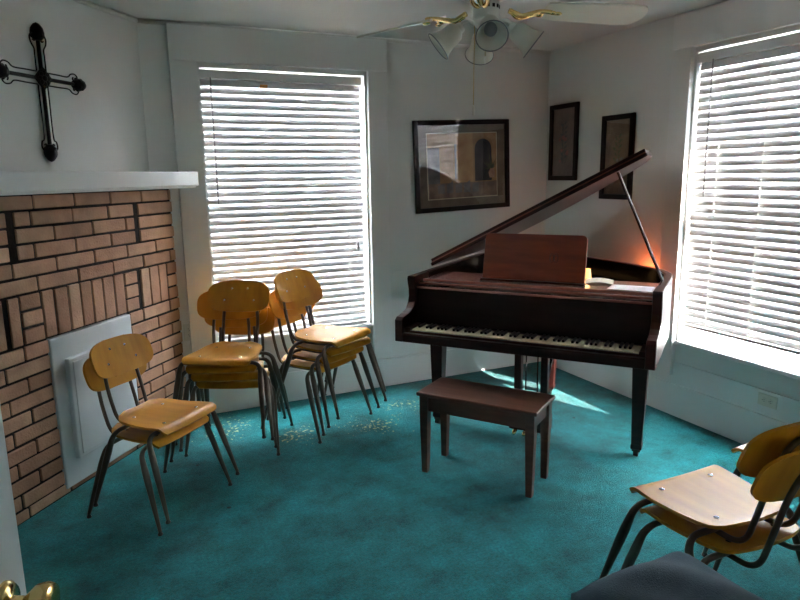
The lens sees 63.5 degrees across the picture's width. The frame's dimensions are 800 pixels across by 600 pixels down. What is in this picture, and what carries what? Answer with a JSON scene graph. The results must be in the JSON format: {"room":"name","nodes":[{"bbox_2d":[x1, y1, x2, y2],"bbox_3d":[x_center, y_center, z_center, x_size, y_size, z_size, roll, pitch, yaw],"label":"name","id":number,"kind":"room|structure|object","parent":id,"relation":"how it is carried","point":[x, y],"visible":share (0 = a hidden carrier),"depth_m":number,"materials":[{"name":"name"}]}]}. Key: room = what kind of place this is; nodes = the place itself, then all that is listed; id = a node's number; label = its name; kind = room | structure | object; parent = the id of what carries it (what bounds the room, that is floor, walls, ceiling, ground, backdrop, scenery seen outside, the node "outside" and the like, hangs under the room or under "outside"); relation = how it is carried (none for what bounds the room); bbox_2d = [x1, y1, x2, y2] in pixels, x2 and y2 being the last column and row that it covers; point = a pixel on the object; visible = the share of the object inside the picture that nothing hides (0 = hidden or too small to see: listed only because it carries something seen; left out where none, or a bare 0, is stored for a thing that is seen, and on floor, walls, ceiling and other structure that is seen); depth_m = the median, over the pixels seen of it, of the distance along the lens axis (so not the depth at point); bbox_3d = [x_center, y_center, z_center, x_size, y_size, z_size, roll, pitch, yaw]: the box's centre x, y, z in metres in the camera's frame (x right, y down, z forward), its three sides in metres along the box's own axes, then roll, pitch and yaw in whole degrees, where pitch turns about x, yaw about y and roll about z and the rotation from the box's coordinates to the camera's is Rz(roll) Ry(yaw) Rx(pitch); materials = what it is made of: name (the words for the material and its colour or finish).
{"room":"music room","nodes":[
{"label":"music room","id":0,"kind":"room"},
{"bbox_2d":[0,0,148,171],"bbox_3d":[-1.813,-0.293,3.359,0.150,2.518,1.880,2,11,14],"label":"wall","id":1,"kind":"structure","parent":0,"point":[102,127],"depth_m":3.37,"materials":[{"name":"paint"}]},
{"bbox_2d":[0,22,85,161],"bbox_3d":[-1.743,-1.011,3.162,0.066,0.658,0.588,2,11,14],"label":"wall cross","id":2,"kind":"object","parent":1,"relation":"attached to","point":[42,76],"visible":1,"depth_m":3.15,"materials":[{"name":"black metal"}]},
{"bbox_2d":[72,0,137,22],"bbox_3d":[-1.771,-1.503,3.041,0.028,0.028,1.670,2,11,14],"label":"trim","id":3,"kind":"structure","parent":1,"relation":"attached to","point":[84,2],"depth_m":3.58,"materials":[{"name":"paint"}]},
{"bbox_2d":[137,23,548,385],"bbox_3d":[-0.184,-0.591,4.771,3.263,2.518,0.150,-6,12,-24],"label":"wall","id":4,"kind":"structure","parent":0,"point":[422,84],"depth_m":4.80,"materials":[{"name":"paint"}]},
{"bbox_2d":[183,324,189,340],"bbox_3d":[-1.392,0.211,4.267,0.070,0.115,0.008,-6,12,-24],"label":"wall outlet","id":5,"kind":"object","parent":4,"relation":"attached to","point":[185,326],"visible":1,"depth_m":4.26,"materials":[{"name":"white plastic"}]},
{"bbox_2d":[165,23,391,353],"bbox_3d":[-0.766,-0.648,4.455,1.445,2.228,0.170,-6,12,-24],"label":"window","id":6,"kind":"structure","parent":4,"relation":"in","point":[187,45],"depth_m":4.23,"materials":[{"name":"paint"}]},
{"bbox_2d":[199,69,366,339],"bbox_3d":[-0.758,-0.640,4.436,1.089,1.746,0.072,-6,12,-24],"label":"window blind","id":7,"kind":"object","parent":6,"relation":"attached to","point":[283,150],"visible":0.88,"depth_m":4.41,"materials":[{"name":"paint"}]},
{"bbox_2d":[137,18,550,54],"bbox_3d":[-0.191,-1.799,4.450,3.013,0.028,0.028,-6,12,-24],"label":"trim","id":8,"kind":"structure","parent":4,"relation":"attached to","point":[144,21],"depth_m":4.30,"materials":[{"name":"paint"}]},
{"bbox_2d":[189,348,540,413],"bbox_3d":[-0.104,0.551,4.926,2.903,0.215,0.020,-6,12,-24],"label":"baseboard","id":9,"kind":"structure","parent":4,"relation":"attached to","point":[416,367],"depth_m":4.91,"materials":[{"name":"paint"}]},
{"bbox_2d":[392,268,430,272],"bbox_3d":[0.098,-0.224,4.884,0.340,0.008,0.006,-6,12,-24],"label":"trim","id":10,"kind":"structure","parent":4,"relation":"attached to","point":[429,268],"depth_m":4.87,"materials":[{"name":"paint"}]},
{"bbox_2d":[412,119,509,213],"bbox_3d":[0.479,-1.020,4.901,0.847,0.699,0.024,-6,12,-24],"label":"framed picture","id":11,"kind":"object","parent":4,"relation":"attached to","point":[459,165],"visible":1,"depth_m":4.89,"materials":[{"name":"black wood"}]},
{"bbox_2d":[438,180,478,193],"bbox_3d":[0.447,-0.863,4.917,0.355,0.090,0.001,-8,13,-24],"label":"print","id":12,"kind":"object","parent":11,"relation":"attached to","point":[444,186],"depth_m":4.92},
{"bbox_2d":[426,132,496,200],"bbox_3d":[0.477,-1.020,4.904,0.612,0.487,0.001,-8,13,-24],"label":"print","id":13,"kind":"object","parent":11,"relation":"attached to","point":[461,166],"depth_m":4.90},
{"bbox_2d":[427,133,496,188],"bbox_3d":[0.478,-1.020,4.904,0.600,0.475,0.001,-8,13,-24],"label":"print","id":14,"kind":"object","parent":11,"relation":"attached to","point":[454,160],"depth_m":4.89},
{"bbox_2d":[489,168,494,176],"bbox_3d":[0.713,-0.988,5.017,0.060,0.070,0.001,-8,13,-24],"label":"print","id":15,"kind":"object","parent":11,"relation":"attached to","point":[491,170],"depth_m":5.02},
{"bbox_2d":[87,0,727,50],"bbox_3d":[0.407,-1.357,1.729,5.200,0.120,6.400,-6,12,-24],"label":"ceiling","id":16,"kind":"structure","parent":0,"point":[345,17],"depth_m":3.81,"materials":[{"name":"paint"}]},
{"bbox_2d":[356,0,647,115],"bbox_3d":[0.381,-1.054,2.389,1.085,0.723,1.140,-6,12,-24],"label":"ceiling fan","id":17,"kind":"object","parent":16,"relation":"hanging from","point":[492,34],"visible":1,"depth_m":2.33,"materials":[{"name":"white"}]},
{"bbox_2d":[456,22,464,32],"bbox_3d":[0.211,-0.972,2.317,0.043,0.045,0.040,-1,11,-1],"label":"socket","id":18,"kind":"object","parent":17,"relation":"attached to","point":[459,26],"depth_m":2.30,"materials":[{"name":"white"}]},
{"bbox_2d":[508,21,516,32],"bbox_3d":[0.405,-0.974,2.314,0.043,0.045,0.040,0,11,3],"label":"socket","id":19,"kind":"object","parent":17,"relation":"attached to","point":[512,28],"depth_m":2.30,"materials":[{"name":"white"}]},
{"bbox_2d":[17,361,799,599],"bbox_3d":[0.447,1.224,2.227,5.200,0.100,6.400,-6,12,-24],"label":"floor","id":20,"kind":"structure","parent":0,"point":[354,514],"depth_m":3.11,"materials":[{"name":"teal carpet"}]},
{"bbox_2d":[0,171,198,525],"bbox_3d":[-1.601,0.147,3.426,0.253,1.622,1.757,2,11,14],"label":"fireplace","id":21,"kind":"object","parent":20,"relation":"on","point":[87,258],"visible":0.89,"depth_m":3.28,"materials":[{"name":"brown brick"}]},
{"bbox_2d":[0,171,198,195],"bbox_3d":[-1.613,-0.600,3.281,0.253,0.100,1.757,2,11,14],"label":"mantel shelf","id":22,"kind":"object","parent":21,"relation":"attached to","point":[12,183],"depth_m":3.19,"materials":[{"name":"paint"}]},
{"bbox_2d":[83,358,231,535],"bbox_3d":[-1.217,0.632,3.171,0.511,0.754,0.534,4,12,22],"label":"chair","id":23,"kind":"object","parent":20,"relation":"on","point":[96,384],"visible":0.48,"depth_m":3.07,"materials":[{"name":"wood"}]},
{"bbox_2d":[89,334,239,523],"bbox_3d":[-1.170,0.566,3.139,0.511,0.754,0.534,4,12,22],"label":"chair","id":24,"kind":"object","parent":23,"relation":"on","point":[118,355],"visible":1,"depth_m":3.11,"materials":[{"name":"brown wood"}]},
{"bbox_2d":[184,307,293,456],"bbox_3d":[-0.976,0.465,3.921,0.560,0.790,0.536,-1,11,0],"label":"chair","id":25,"kind":"object","parent":20,"relation":"on","point":[268,325],"visible":0.32,"depth_m":3.77,"materials":[{"name":"brown wood"}]},
{"bbox_2d":[179,307,286,451],"bbox_3d":[-1.000,0.415,3.864,0.560,0.790,0.536,-2,11,-3],"label":"chair","id":26,"kind":"object","parent":25,"relation":"on","point":[244,376],"visible":0.41,"depth_m":3.71,"materials":[{"name":"brown wood"}]},
{"bbox_2d":[175,291,280,445],"bbox_3d":[-1.018,0.365,3.809,0.560,0.790,0.536,-2,11,-5],"label":"chair","id":27,"kind":"object","parent":26,"relation":"on","point":[203,309],"visible":0.44,"depth_m":3.86,"materials":[{"name":"brown wood"}]},
{"bbox_2d":[173,280,288,438],"bbox_3d":[-0.989,0.317,3.740,0.560,0.790,0.536,0,11,6],"label":"chair","id":28,"kind":"object","parent":27,"relation":"on","point":[231,295],"visible":0.95,"depth_m":3.85,"materials":[{"name":"brown wood"}]},
{"bbox_2d":[261,305,372,443],"bbox_3d":[-0.571,0.395,4.190,0.552,0.815,0.577,6,13,31],"label":"chair","id":29,"kind":"object","parent":20,"relation":"on","point":[296,363],"visible":0.34,"depth_m":4.12,"materials":[{"name":"brown wood"}]},
{"bbox_2d":[266,290,379,435],"bbox_3d":[-0.524,0.339,4.156,0.552,0.815,0.577,7,13,34],"label":"chair","id":30,"kind":"object","parent":29,"relation":"on","point":[277,311],"visible":0.41,"depth_m":4.08,"materials":[{"name":"brown wood"}]},
{"bbox_2d":[275,279,386,427],"bbox_3d":[-0.477,0.284,4.122,0.552,0.815,0.577,7,13,36],"label":"chair","id":31,"kind":"object","parent":30,"relation":"on","point":[317,296],"visible":0.42,"depth_m":4.06,"materials":[{"name":"brown wood"}]},
{"bbox_2d":[274,269,385,418],"bbox_3d":[-0.471,0.231,4.082,0.552,0.815,0.577,5,12,28],"label":"chair","id":32,"kind":"object","parent":31,"relation":"on","point":[295,284],"visible":0.94,"depth_m":4.06,"materials":[{"name":"brown wood"}]},
{"bbox_2d":[416,377,554,497],"bbox_3d":[0.448,0.711,3.420,0.660,0.455,0.300,5,13,30],"label":"piano bench","id":33,"kind":"object","parent":20,"relation":"on","point":[512,407],"visible":1,"depth_m":3.34,"materials":[{"name":"brown wood"}]},
{"bbox_2d":[395,149,672,455],"bbox_3d":[0.948,-0.052,4.051,1.408,1.698,1.583,5,12,27],"label":"grand piano","id":34,"kind":"object","parent":20,"relation":"on","point":[526,295],"visible":0.98,"depth_m":3.60,"materials":[{"name":"brown wood"}]},
{"bbox_2d":[423,271,658,295],"bbox_3d":[0.794,-0.102,3.730,1.302,0.018,0.334,5,12,27],"label":"shelf","id":35,"kind":"object","parent":34,"relation":"attached to","point":[435,276],"depth_m":3.64,"materials":[{"name":"brown wood"}]},
{"bbox_2d":[585,268,590,278],"bbox_3d":[1.133,-0.122,3.921,0.070,0.135,0.070,-6,12,-24],"label":"desk lamp","id":36,"kind":"object","parent":34,"relation":"on","point":[588,271],"visible":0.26,"depth_m":3.89,"materials":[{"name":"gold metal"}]},
{"bbox_2d":[585,278,613,284],"bbox_3d":[1.122,-0.107,3.632,0.150,0.017,0.130,3,12,19],"label":"paper sheet","id":37,"kind":"object","parent":34,"relation":"on","point":[591,280],"visible":0.99,"depth_m":3.63,"materials":[{"name":"beige paper"}]},
{"bbox_2d":[607,284,655,291],"bbox_3d":[1.234,-0.063,3.439,0.230,0.001,0.170,5,12,29],"label":"paper sheet","id":38,"kind":"object","parent":34,"relation":"on","point":[614,286],"visible":0.94,"depth_m":3.43,"materials":[{"name":"white paper"}]},
{"bbox_2d":[571,551,763,599],"bbox_3d":[0.770,1.002,1.727,0.424,0.517,0.450,-6,12,-26],"label":"upholstered stool","id":39,"kind":"object","parent":20,"relation":"on","point":[677,575],"visible":1,"depth_m":1.73,"materials":[{"name":"grey fabric"}]},
{"bbox_2d":[621,450,799,571],"bbox_3d":[1.103,0.763,2.144,0.577,0.815,0.552,-6,12,-24],"label":"chair","id":40,"kind":"object","parent":20,"relation":"on","point":[778,480],"visible":0.66,"depth_m":2.00,"materials":[{"name":"brown wood"}]},
{"bbox_2d":[599,422,799,578],"bbox_3d":[1.081,0.700,2.179,0.577,0.815,0.552,-6,12,-24],"label":"chair","id":41,"kind":"object","parent":40,"relation":"on","point":[714,498],"visible":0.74,"depth_m":2.14,"materials":[{"name":"beige wood"}]},
{"bbox_2d":[731,443,799,502],"bbox_3d":[1.684,0.654,2.665,0.577,0.815,0.552,-8,13,-34],"label":"chair","id":42,"kind":"object","parent":20,"relation":"on","point":[739,448],"visible":0.04,"depth_m":2.69,"materials":[{"name":"beige wood"}]},
{"bbox_2d":[545,0,799,400],"bbox_3d":[2.145,-0.372,3.448,0.150,2.518,4.232,-6,12,-24],"label":"wall","id":43,"kind":"structure","parent":0,"point":[629,70],"depth_m":4.41,"materials":[{"name":"paint"}]},
{"bbox_2d":[548,101,579,179],"bbox_3d":[1.264,-1.219,4.999,0.024,0.577,0.333,-6,12,-24],"label":"framed picture","id":44,"kind":"object","parent":43,"relation":"attached to","point":[564,118],"visible":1,"depth_m":5.00,"materials":[{"name":"black wood"}]},
{"bbox_2d":[559,136,567,162],"bbox_3d":[1.268,-1.171,5.008,0.001,0.206,0.123,-6,12,-24],"label":"print","id":45,"kind":"object","parent":44,"relation":"attached to","point":[563,140],"depth_m":5.01},
{"bbox_2d":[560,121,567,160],"bbox_3d":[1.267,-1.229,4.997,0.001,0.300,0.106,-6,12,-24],"label":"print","id":46,"kind":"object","parent":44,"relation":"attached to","point":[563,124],"depth_m":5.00},
{"bbox_2d":[599,112,635,199],"bbox_3d":[1.510,-0.994,4.501,0.024,0.578,0.308,-6,12,-24],"label":"framed picture","id":47,"kind":"object","parent":43,"relation":"attached to","point":[617,131],"visible":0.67,"depth_m":4.50,"materials":[{"name":"black wood"}]},
{"bbox_2d":[612,133,622,163],"bbox_3d":[1.513,-1.004,4.500,0.001,0.300,0.104,-6,12,-24],"label":"print","id":48,"kind":"object","parent":47,"relation":"attached to","point":[617,138],"depth_m":4.49},
{"bbox_2d":[556,359,787,443],"bbox_3d":[2.060,0.757,3.685,0.020,0.215,4.112,-6,12,-24],"label":"baseboard","id":49,"kind":"structure","parent":43,"relation":"attached to","point":[739,424],"depth_m":4.14,"materials":[{"name":"paint"}]},
{"bbox_2d":[649,361,799,423],"bbox_3d":[2.062,0.580,3.653,0.010,0.145,4.112,-6,12,-24],"label":"trim","id":50,"kind":"structure","parent":43,"relation":"attached to","point":[731,391],"depth_m":3.84,"materials":[{"name":"paint"}]},
{"bbox_2d":[655,0,799,379],"bbox_3d":[2.052,-0.517,3.547,0.170,2.228,1.395,-6,12,-24],"label":"window","id":51,"kind":"structure","parent":43,"relation":"in","point":[736,18],"depth_m":3.92,"materials":[{"name":"paint"}]},
{"bbox_2d":[680,32,799,354],"bbox_3d":[2.031,-0.564,3.531,0.072,1.665,1.083,-6,12,-24],"label":"window blind","id":52,"kind":"object","parent":51,"relation":"attached to","point":[743,269],"visible":1,"depth_m":3.67,"materials":[{"name":"paint"}]},
{"bbox_2d":[758,392,777,409],"bbox_3d":[2.062,0.567,3.626,0.008,0.070,0.115,-6,12,-24],"label":"wall outlet","id":53,"kind":"object","parent":43,"relation":"attached to","point":[769,401],"visible":1,"depth_m":3.62,"materials":[{"name":"white plastic"}]},
{"bbox_3d":[1.085,0.165,0.751,4.073,2.518,0.120,-6,12,-24],"label":"wall","id":54,"kind":"structure","parent":0,"visible":0},
{"bbox_2d":[0,406,59,599],"bbox_3d":[-0.530,0.458,0.571,0.109,2.030,0.839,-2,11,-3],"label":"door","id":55,"kind":"structure","parent":54,"relation":"in","point":[12,580],"depth_m":0.94,"materials":[{"name":"white paint"}]},
{"label":"outside","id":56,"kind":"structure","parent":0,"visible":0},
{"bbox_2d":[695,329,799,357],"bbox_3d":[0.182,1.438,4.830,60.000,0.100,60.000,-6,12,-24],"label":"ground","id":57,"kind":"structure","parent":56,"point":[699,331],"depth_m":8.59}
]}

